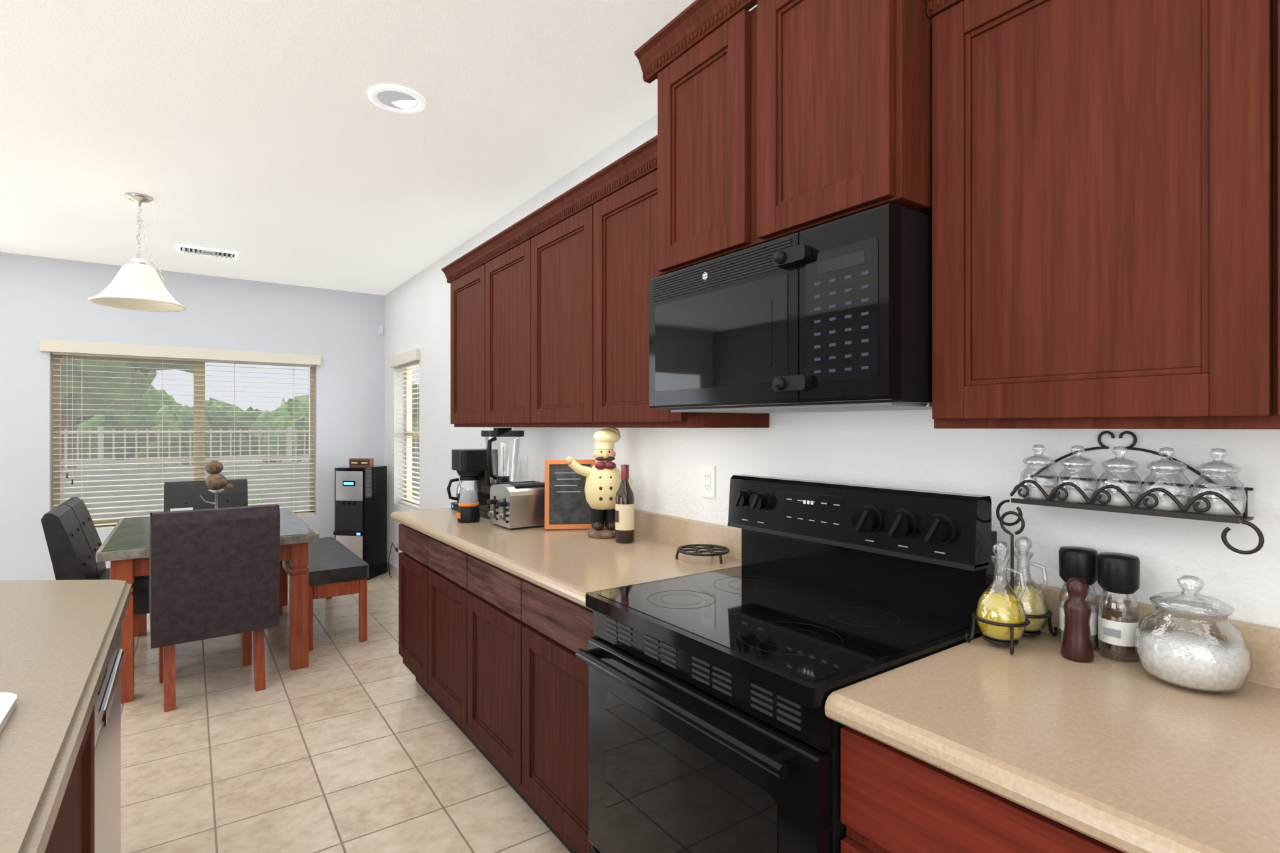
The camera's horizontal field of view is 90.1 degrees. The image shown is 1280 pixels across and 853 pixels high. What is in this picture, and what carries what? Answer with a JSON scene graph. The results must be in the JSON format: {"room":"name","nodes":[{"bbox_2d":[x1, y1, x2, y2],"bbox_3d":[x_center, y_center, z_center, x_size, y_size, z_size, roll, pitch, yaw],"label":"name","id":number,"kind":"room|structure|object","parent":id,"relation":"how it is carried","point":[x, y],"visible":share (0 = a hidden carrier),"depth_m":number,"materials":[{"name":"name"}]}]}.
{"room":"kitchen","nodes":[
{"label":"kitchen","id":0,"kind":"room"},
{"bbox_2d":[120,570,570,852],"bbox_3d":[-1.991,1.417,0.980,5.560,0.100,9.420,0,0,-35],"label":"floor","id":1,"kind":"structure","parent":0,"point":[345,752],"depth_m":2.64,"materials":[{"name":"tile"}]},
{"bbox_2d":[0,580,131,852],"bbox_3d":[-1.151,0.909,0.056,1.545,0.914,4.620,0,0,-35],"label":"kitchen island","id":2,"kind":"object","parent":1,"relation":"on","point":[58,638],"visible":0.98,"depth_m":1.13,"materials":[{"name":"brown wood"}]},
{"bbox_2d":[0,692,16,733],"bbox_3d":[-1.042,0.296,0.500,0.675,0.310,0.920,0,0,-35],"label":"sink","id":3,"kind":"object","parent":2,"relation":"in","point":[8,701],"visible":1,"depth_m":1.00,"materials":[{"name":"white ceramic"}]},
{"bbox_2d":[94,625,123,852],"bbox_3d":[-1.510,0.875,1.394,0.570,0.753,0.700,0,0,-35],"label":"dishwasher","id":4,"kind":"object","parent":2,"relation":"on","point":[107,704],"visible":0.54,"depth_m":1.55,"materials":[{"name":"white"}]},
{"bbox_2d":[40,504,159,677],"bbox_3d":[-2.902,0.901,3.532,0.540,0.929,0.448,0,0,-35],"label":"chair","id":5,"kind":"object","parent":1,"relation":"on","point":[71,557],"visible":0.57,"depth_m":3.29,"materials":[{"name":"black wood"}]},
{"bbox_2d":[60,497,149,579],"bbox_3d":[-3.174,0.901,3.916,0.540,0.929,0.448,0,0,-35],"label":"chair","id":6,"kind":"object","parent":1,"relation":"on","point":[77,505],"visible":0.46,"depth_m":3.80,"materials":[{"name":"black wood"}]},
{"bbox_2d":[164,478,247,511],"bbox_3d":[-3.199,0.891,4.731,0.528,0.949,0.570,0,0,-35],"label":"chair","id":7,"kind":"object","parent":1,"relation":"on","point":[180,495],"visible":0.3,"depth_m":4.84,"materials":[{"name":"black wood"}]},
{"bbox_2d":[96,508,319,703],"bbox_3d":[-2.618,0.984,3.918,0.970,0.764,1.420,0,0,-35],"label":"dining table","id":8,"kind":"object","parent":1,"relation":"on","point":[127,547],"visible":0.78,"depth_m":3.59,"materials":[{"name":"wood"}]},
{"bbox_2d":[170,508,192,511],"bbox_3d":[-2.749,0.546,3.835,0.125,0.110,0.043,0,0,-35],"label":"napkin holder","id":9,"kind":"object","parent":8,"relation":"on","point":[182,509],"visible":0.2,"depth_m":3.83,"materials":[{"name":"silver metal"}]},
{"bbox_2d":[200,460,232,508],"bbox_3d":[-2.733,0.411,4.132,0.157,0.380,0.124,0,0,4],"label":"centerpiece","id":10,"kind":"object","parent":8,"relation":"on","point":[216,481],"visible":0.92,"depth_m":4.11,"materials":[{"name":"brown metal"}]},
{"bbox_2d":[149,504,279,712],"bbox_3d":[-2.236,0.888,3.365,0.544,0.956,0.618,0,0,-35],"label":"chair","id":11,"kind":"object","parent":1,"relation":"on","point":[214,573],"visible":1,"depth_m":3.13,"materials":[{"name":"brown leather"}]},
{"bbox_2d":[282,537,368,651],"bbox_3d":[-2.246,1.124,4.487,0.375,0.484,1.280,0,0,-35],"label":"bench","id":12,"kind":"object","parent":1,"relation":"on","point":[335,570],"visible":0.65,"depth_m":4.05,"materials":[{"name":"black leather"}]},
{"bbox_2d":[333,458,387,580],"bbox_3d":[-2.546,0.829,5.823,0.300,1.073,0.391,0,0,10],"label":"water dispenser","id":13,"kind":"object","parent":1,"relation":"on","point":[361,488],"visible":0.94,"depth_m":5.68,"materials":[{"name":"black plastic"}]},
{"bbox_2d":[390,507,741,852],"bbox_3d":[-0.447,0.859,2.738,0.682,1.014,2.058,0,0,-35],"label":"base cabinet","id":14,"kind":"object","parent":1,"relation":"on","point":[494,619],"visible":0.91,"depth_m":2.27,"materials":[{"name":"brown wood"}]},
{"bbox_2d":[456,490,479,523],"bbox_3d":[-0.814,0.378,3.038,0.104,0.146,0.104,0,0,-35],"label":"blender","id":15,"kind":"object","parent":14,"relation":"on","point":[469,508],"visible":1,"depth_m":3.00,"materials":[{"name":"black plastic"}]},
{"bbox_2d":[446,448,497,511],"bbox_3d":[-0.924,0.288,3.481,0.259,0.325,0.184,0,0,-35],"label":"coffee maker","id":16,"kind":"object","parent":14,"relation":"on","point":[471,465],"visible":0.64,"depth_m":3.43,"materials":[{"name":"black plastic"}]},
{"bbox_2d":[478,428,523,519],"bbox_3d":[-0.695,0.228,3.198,0.231,0.445,0.226,0,0,-35],"label":"blender","id":17,"kind":"object","parent":14,"relation":"on","point":[485,494],"visible":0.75,"depth_m":3.17,"materials":[{"name":"black plastic"}]},
{"bbox_2d":[486,480,544,529],"bbox_3d":[-0.538,0.355,2.926,0.280,0.192,0.223,0,0,-35],"label":"toaster","id":18,"kind":"object","parent":14,"relation":"on","point":[513,505],"visible":0.88,"depth_m":2.83,"materials":[{"name":"silver metal"}]},
{"bbox_2d":[544,460,595,529],"bbox_3d":[-0.308,0.299,2.834,0.225,0.302,0.099,0,0,-7],"label":"chalkboard","id":19,"kind":"object","parent":14,"relation":"on","point":[567,507],"visible":0.75,"depth_m":2.81,"materials":[{"name":"orange wood"}]},
{"bbox_2d":[565,428,632,538],"bbox_3d":[-0.163,0.227,2.610,0.248,0.448,0.172,0,0,-35],"label":"chef figurine","id":20,"kind":"object","parent":14,"relation":"on","point":[603,481],"visible":0.91,"depth_m":2.59,"materials":[{"name":"beige ceramic"}]},
{"bbox_2d":[614,464,634,543],"bbox_3d":[-0.060,0.300,2.499,0.076,0.302,0.075,0,0,-35],"label":"wine bottle","id":21,"kind":"object","parent":14,"relation":"on","point":[625,505],"visible":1,"depth_m":2.47,"materials":[{"name":"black glass"}]},
{"bbox_2d":[675,544,729,563],"bbox_3d":[0.218,0.434,2.177,0.179,0.034,0.186,0,0,-35],"label":"trivet","id":22,"kind":"object","parent":14,"relation":"on","point":[681,549],"visible":1,"depth_m":2.17,"materials":[{"name":"grey metal"}]},
{"bbox_2d":[575,474,996,852],"bbox_3d":[0.340,0.758,1.566,0.749,1.213,0.763,0,0,-35],"label":"range","id":23,"kind":"object","parent":1,"relation":"on","point":[710,731],"visible":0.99,"depth_m":1.43,"materials":[{"name":"black metal"}]},
{"bbox_2d":[824,580,1279,852],"bbox_3d":[0.993,0.859,0.702,0.682,1.014,1.400,0,0,-35],"label":"base cabinet","id":24,"kind":"object","parent":1,"relation":"on","point":[977,746],"visible":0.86,"depth_m":0.95,"materials":[{"name":"brown wood"}]},
{"bbox_2d":[964,511,1058,654],"bbox_3d":[0.785,0.314,1.349,0.206,0.272,0.106,0,0,-35],"label":"cruet","id":25,"kind":"object","parent":24,"relation":"on","point":[1003,618],"visible":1,"depth_m":1.32,"materials":[{"name":"yellow glass"}]},
{"bbox_2d":[1060,578,1093,662],"bbox_3d":[0.852,0.373,1.246,0.055,0.156,0.054,0,0,-35],"label":"wooden mill","id":26,"kind":"object","parent":24,"relation":"on","point":[1077,646],"visible":1,"depth_m":1.23,"materials":[{"name":"red wood"}]},
{"bbox_2d":[1058,546,1097,649],"bbox_3d":[0.904,0.351,1.319,0.068,0.200,0.067,0,0,-35],"label":"salt grinder","id":27,"kind":"object","parent":24,"relation":"on","point":[1074,562],"visible":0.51,"depth_m":1.29,"materials":[{"name":"clear glass"}]},
{"bbox_2d":[1097,552,1139,661],"bbox_3d":[0.938,0.351,1.254,0.068,0.200,0.067,0,0,-35],"label":"pepper grinder","id":28,"kind":"object","parent":24,"relation":"on","point":[1119,573],"visible":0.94,"depth_m":1.23,"materials":[{"name":"clear glass"}]},
{"bbox_2d":[1134,575,1252,693],"bbox_3d":[0.972,0.357,1.128,0.158,0.188,0.158,0,0,-35],"label":"glass jar","id":29,"kind":"object","parent":24,"relation":"on","point":[1189,661],"visible":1,"depth_m":1.10,"materials":[{"name":"clear glass"}]},
{"bbox_2d":[0,0,757,295],"bbox_3d":[-1.991,-1.323,0.980,5.560,0.100,9.420,0,0,-35],"label":"ceiling","id":30,"kind":"structure","parent":0,"point":[252,129],"depth_m":2.66,"materials":[{"name":"paint"}]},
{"bbox_2d":[88,192,186,311],"bbox_3d":[-2.772,-0.972,3.539,0.430,0.602,0.430,0,0,-35],"label":"pendant light","id":31,"kind":"object","parent":30,"relation":"hanging from","point":[137,286],"visible":1,"depth_m":3.50,"materials":[{"name":"white glass"}]},
{"bbox_2d":[176,244,239,259],"bbox_3d":[-3.136,-1.261,4.641,0.370,0.023,0.200,0,0,-35],"label":"vent register","id":32,"kind":"object","parent":30,"relation":"in","point":[183,249],"depth_m":4.62,"materials":[{"name":"white metal"}]},
{"bbox_2d":[368,84,425,113],"bbox_3d":[-0.941,-1.300,2.482,0.210,0.086,0.210,0,0,-35],"label":"recessed light","id":33,"kind":"object","parent":30,"relation":"in","point":[393,98],"depth_m":2.47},
{"bbox_2d":[0,114,1279,628],"bbox_3d":[-1.991,0.047,0.980,5.560,2.640,9.420,0,0,-35],"label":"wall","id":34,"kind":"structure","parent":0,"point":[357,393],"depth_m":3.30,"materials":[{"name":"paint"}]},
{"bbox_2d":[52,354,316,531],"bbox_3d":[-3.750,0.110,5.402,1.815,1.416,0.149,0,0,-35],"label":"window","id":35,"kind":"structure","parent":34,"relation":"in","point":[197,405],"depth_m":5.40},
{"bbox_2d":[40,338,320,530],"bbox_3d":[-3.728,0.079,5.353,1.895,1.464,0.116,0,0,-35],"label":"blinds","id":36,"kind":"object","parent":35,"relation":"attached to","point":[57,347],"depth_m":5.24,"materials":[{"name":"white plastic"}]},
{"bbox_2d":[288,560,398,579],"bbox_3d":[-3.770,1.325,3.494,5.240,0.085,2.940,0,0,-35],"label":"baseboard","id":37,"kind":"structure","parent":34,"relation":"attached to","point":[394,570],"depth_m":5.89,"materials":[{"name":"white plastic"}]},
{"bbox_2d":[378,325,383,335],"bbox_3d":[-2.505,-0.933,6.182,0.050,0.090,0.012,0,0,-35],"label":"sensor","id":38,"kind":"object","parent":34,"relation":"attached to","point":[380,327],"visible":1,"depth_m":6.18,"materials":[{"name":"white plastic"}]},
{"bbox_2d":[388,543,397,577],"bbox_3d":[-2.203,1.197,5.711,0.069,0.327,0.188,0,0,-16],"label":"cord","id":39,"kind":"object","parent":34,"relation":"attached to","point":[396,549],"visible":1,"depth_m":5.65,"materials":[{"name":"black plastic"}]},
{"bbox_2d":[396,542,399,556],"bbox_3d":[-2.195,1.117,5.797,0.008,0.118,0.075,0,0,-35],"label":"outlet","id":40,"kind":"object","parent":34,"relation":"attached to","point":[397,543],"visible":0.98,"depth_m":5.79,"materials":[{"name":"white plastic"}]},
{"bbox_2d":[394,365,419,510],"bbox_3d":[-1.988,0.067,5.643,0.149,1.300,0.790,0,0,-35],"label":"window","id":41,"kind":"structure","parent":34,"relation":"in","point":[408,421],"depth_m":5.95,"materials":[{"name":"beige"}]},
{"bbox_2d":[389,348,419,509],"bbox_3d":[-2.031,0.036,5.612,0.115,1.349,0.850,0,0,-35],"label":"window blinds","id":42,"kind":"object","parent":41,"relation":"attached to","point":[411,359],"visible":0.8,"depth_m":5.62,"materials":[{"name":"beige plastic"}]},
{"bbox_2d":[518,456,527,477],"bbox_3d":[-0.668,0.227,3.638,0.009,0.118,0.120,0,0,-35],"label":"switch plate","id":43,"kind":"object","parent":34,"relation":"attached to","point":[523,461],"visible":1,"depth_m":3.62,"materials":[{"name":"white plastic"}]},
{"bbox_2d":[700,464,715,498],"bbox_3d":[0.248,0.201,2.342,0.008,0.118,0.075,0,0,-35],"label":"outlet","id":44,"kind":"object","parent":34,"relation":"attached to","point":[707,472],"visible":1,"depth_m":2.34,"materials":[{"name":"white plastic"}]},
{"bbox_2d":[441,0,1279,429],"bbox_3d":[0.241,-0.534,1.910,0.515,1.077,4.241,0,0,-35],"label":"upper cabinet","id":45,"kind":"object","parent":34,"relation":"attached to","point":[1098,181],"visible":1,"depth_m":1.19,"materials":[{"name":"brown wood"}]},
{"bbox_2d":[649,202,931,413],"bbox_3d":[0.429,-0.230,1.629,0.529,0.378,0.757,0,0,-35],"label":"microwave","id":46,"kind":"object","parent":45,"relation":"attached to","point":[835,315],"visible":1,"depth_m":1.35,"materials":[{"name":"black metal"}]},
{"bbox_2d":[996,431,1264,554],"bbox_3d":[0.951,0.113,1.267,0.098,0.208,0.432,0,0,-35],"label":"shelf","id":47,"kind":"object","parent":34,"relation":"attached to","point":[1244,519],"visible":0.98,"depth_m":1.23,"materials":[{"name":"grey metal"}]},
{"bbox_2d":[1019,444,1246,517],"bbox_3d":[0.951,0.100,1.267,0.074,0.122,0.369,0,0,-35],"label":"jars","id":48,"kind":"object","parent":47,"relation":"in","point":[1219,507],"visible":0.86,"depth_m":1.24,"materials":[{"name":"clear glass"}]},
{"label":"outside","id":49,"kind":"structure","parent":0,"visible":0},
{"bbox_2d":[78,454,308,467],"bbox_3d":[-10.308,1.577,17.206,80.000,0.180,80.000,0,0,-35],"label":"ground","id":50,"kind":"structure","parent":49,"point":[302,461],"depth_m":26.16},
{"bbox_2d":[78,394,308,458],"bbox_3d":[-8.449,0.482,13.956,71.211,5.713,52.651,0,0,-35],"label":"hedge","id":51,"kind":"object","parent":50,"relation":"on","point":[285,407],"visible":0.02,"depth_m":33.24,"materials":[{"name":"green plant"}]},
{"bbox_2d":[60,359,419,468],"bbox_3d":[-5.517,-2.277,19.084,35.458,7.818,19.636,0,0,0],"label":"trees","id":52,"kind":"object","parent":50,"relation":"on","point":[150,401],"visible":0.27,"depth_m":24.32,"materials":[{"name":"green plant"}]},
{"bbox_2d":[60,427,419,519],"bbox_3d":[-8.528,0.747,-5.052,37.200,1.480,21.600,0,0,-35],"label":"fence","id":53,"kind":"object","parent":50,"relation":"on","point":[289,439],"visible":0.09,"depth_m":9.11,"materials":[{"name":"beige paint"}]},
{"bbox_2d":[248,488,267,505],"label":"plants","id":54,"kind":"object","parent":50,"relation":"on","point":[261,497],"depth_m":8.21,"materials":[{"name":"green plant"}]},
{"bbox_2d":[412,488,419,500],"label":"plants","id":55,"kind":"object","parent":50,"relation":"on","point":[414,489],"depth_m":9.80,"materials":[{"name":"green plant"}]}
]}

